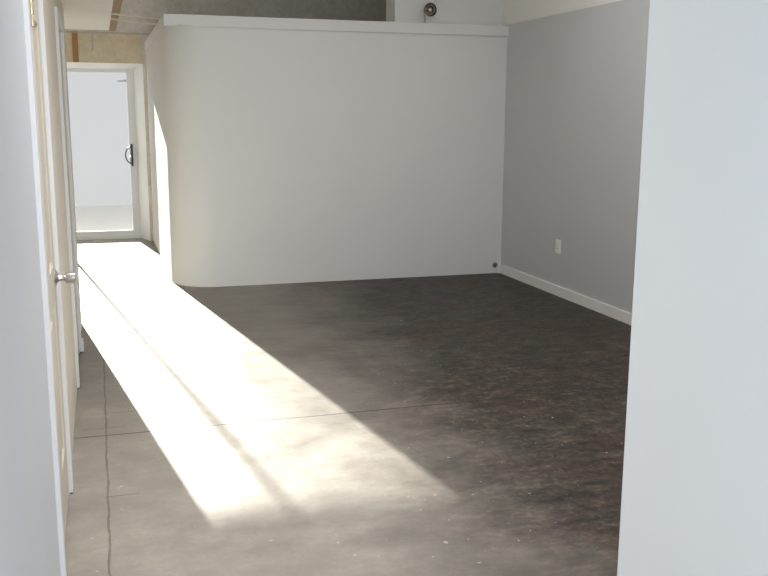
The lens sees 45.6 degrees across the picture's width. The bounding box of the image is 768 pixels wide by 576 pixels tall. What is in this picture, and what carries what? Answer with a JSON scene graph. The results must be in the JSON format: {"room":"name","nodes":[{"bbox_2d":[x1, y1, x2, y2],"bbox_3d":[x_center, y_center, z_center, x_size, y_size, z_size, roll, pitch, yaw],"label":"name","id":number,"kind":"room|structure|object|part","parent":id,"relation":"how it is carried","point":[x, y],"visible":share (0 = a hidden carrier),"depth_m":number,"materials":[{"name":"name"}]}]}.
{"room":"empty loft apartment","nodes":[
{"label":"empty loft apartment","id":0,"kind":"room"},
{"bbox_2d":[0,0,81,575],"bbox_3d":[-1.102,-0.521,2.671,0.120,3.150,8.350,-3,11,-17],"label":"wall","id":1,"kind":"structure","parent":0,"point":[29,542],"depth_m":2.24,"materials":[{"name":"grey paint"}]},
{"bbox_2d":[23,0,75,575],"bbox_3d":[-1.174,-0.112,3.244,0.119,2.114,0.924,-3,11,-17],"label":"door","id":2,"kind":"structure","parent":1,"relation":"in","point":[51,279],"depth_m":3.29,"materials":[{"name":"beige wood"}]},
{"bbox_3d":[-1.311,-0.189,3.645,0.015,2.114,0.062,-3,11,-17],"label":"casing","id":3,"kind":"part","parent":2,"relation":"part of","materials":[{"name":"white wood"}]},
{"bbox_3d":[-1.258,-0.041,3.601,0.080,0.070,0.070,-3,11,-17],"label":"knob","id":4,"kind":"part","parent":2,"relation":"part of","materials":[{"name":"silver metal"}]},
{"bbox_2d":[54,7,83,387],"bbox_3d":[-1.907,-0.545,5.491,0.069,2.114,0.910,-3,11,-17],"label":"door","id":5,"kind":"structure","parent":1,"relation":"in","point":[78,342],"depth_m":5.60,"materials":[{"name":"white wood"}]},
{"bbox_3d":[-1.887,-1.553,5.300,0.015,0.062,0.780,-3,11,-17],"label":"head casing","id":6,"kind":"part","parent":5,"relation":"part of","materials":[{"name":"white wood"}]},
{"bbox_3d":[-2.016,-0.621,5.888,0.015,2.114,0.062,-3,11,-17],"label":"casing","id":7,"kind":"part","parent":5,"relation":"part of","materials":[{"name":"white wood"}]},
{"bbox_2d":[61,0,112,29],"bbox_3d":[-2.383,-2.319,5.945,1.140,0.860,4.200,-3,11,-17],"label":"ceiling","id":8,"kind":"structure","parent":0,"point":[78,14],"depth_m":6.84,"materials":[{"name":"white paint"}]},
{"bbox_2d":[108,0,122,30],"bbox_3d":[-1.874,-2.067,6.393,0.067,0.138,4.650,-3,11,-17],"label":"plank","id":9,"kind":"object","parent":8,"relation":"attached to","point":[116,7],"visible":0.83,"depth_m":7.00,"materials":[{"name":"brown wood"}]},
{"bbox_2d":[109,18,155,24],"bbox_3d":[-2.159,-2.320,7.955,0.013,0.137,1.822,0,11,-2],"label":"cable","id":10,"kind":"object","parent":8,"relation":"attached to","point":[109,18],"visible":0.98,"depth_m":7.74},
{"bbox_2d":[110,13,159,19],"bbox_3d":[-2.021,-2.237,7.524,0.013,0.137,1.670,0,11,-1],"label":"cable","id":11,"kind":"object","parent":8,"relation":"attached to","point":[110,13],"visible":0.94,"depth_m":7.32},
{"bbox_2d":[65,0,385,240],"bbox_3d":[-2.698,-2.182,11.319,6.450,3.150,0.380,-3,11,-17],"label":"wall","id":12,"kind":"structure","parent":0,"point":[357,10],"depth_m":11.18,"materials":[{"name":"paint"}]},
{"bbox_2d":[65,32,142,63],"bbox_3d":[-4.053,-2.839,10.765,2.305,0.345,0.382,-3,11,-17],"label":"lintel","id":13,"kind":"object","parent":12,"relation":"attached to","point":[92,47],"visible":0.44,"depth_m":10.80,"materials":[{"name":"beige wood"}]},
{"bbox_2d":[72,33,78,61],"bbox_3d":[-3.616,-2.817,10.689,0.063,0.331,0.039,-3,11,-17],"label":"block","id":14,"kind":"object","parent":13,"relation":"attached to","point":[74,35],"visible":1,"depth_m":10.67,"materials":[{"name":"brown wood"}]},
{"bbox_2d":[67,62,149,240],"bbox_3d":[-4.065,-1.620,11.018,2.305,2.145,0.420,-3,11,-17],"label":"door","id":15,"kind":"structure","parent":12,"relation":"in","point":[134,81],"depth_m":11.34,"materials":[{"name":"white wood"}]},
{"bbox_3d":[-3.154,-1.664,11.423,0.026,0.270,0.018,-3,11,-17],"label":"handle","id":16,"kind":"part","parent":15,"relation":"part of","materials":[{"name":"plastic"}]},
{"bbox_2d":[146,24,506,286],"bbox_3d":[-0.841,-1.543,10.062,3.212,2.385,3.305,-3,11,-17],"label":"wall partition","id":17,"kind":"structure","parent":0,"point":[278,156],"depth_m":8.49,"materials":[{"name":"white paint"}]},
{"bbox_2d":[144,14,508,49],"bbox_3d":[-0.836,-2.679,9.832,3.221,0.097,3.330,-3,11,-17],"label":"trim","id":18,"kind":"structure","parent":17,"relation":"attached to","point":[166,19],"depth_m":8.24,"materials":[{"name":"white paint"}]},
{"bbox_2d":[423,3,436,22],"bbox_3d":[0.412,-2.585,8.592,0.162,0.197,0.092,-10,15,-42],"label":"spotlight","id":19,"kind":"object","parent":18,"relation":"on","point":[430,9],"visible":0.98,"depth_m":8.60,"materials":[{"name":"silver metal"}]},
{"bbox_3d":[0.428,-2.623,8.610,0.128,0.128,0.070,-3,11,-17],"label":"lamp shade","id":20,"kind":"part","parent":19,"relation":"part of","materials":[{"name":"silver metal"}]},
{"bbox_2d":[65,205,630,575],"bbox_3d":[-2.244,0.281,7.422,16.000,0.220,17.850,-3,11,-17],"label":"floor","id":21,"kind":"structure","parent":0,"point":[467,424],"depth_m":4.66,"materials":[{"name":"concrete"}]},
{"bbox_2d":[386,0,502,25],"bbox_3d":[0.594,-2.916,8.856,1.112,0.750,0.280,-3,11,-17],"label":"wall","id":22,"kind":"structure","parent":0,"point":[468,12],"depth_m":8.78,"materials":[{"name":"white paint"}]},
{"bbox_2d":[501,0,649,313],"bbox_3d":[1.719,-1.450,7.608,0.243,3.150,10.215,-3,11,-17],"label":"wall","id":23,"kind":"structure","parent":0,"point":[575,80],"depth_m":7.63,"materials":[{"name":"grey paint"}]},
{"bbox_2d":[555,239,560,253],"bbox_3d":[1.525,-0.364,7.999,0.011,0.120,0.080,-3,11,-17],"label":"wall outlet","id":24,"kind":"object","parent":23,"relation":"attached to","point":[558,242],"visible":1,"depth_m":7.99,"materials":[{"name":"white plastic"}]},
{"bbox_2d":[500,264,631,324],"bbox_3d":[2.132,0.394,6.132,0.014,0.086,6.525,-3,11,-17],"label":"baseboard","id":25,"kind":"structure","parent":23,"relation":"attached to","point":[618,314],"depth_m":7.81,"materials":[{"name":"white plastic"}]},
{"bbox_2d":[617,0,767,575],"bbox_3d":[1.079,-0.115,0.604,0.120,3.150,3.039,-3,11,-17],"label":"wall","id":26,"kind":"structure","parent":0,"point":[694,500],"depth_m":1.85,"materials":[{"name":"white paint"}]}
]}

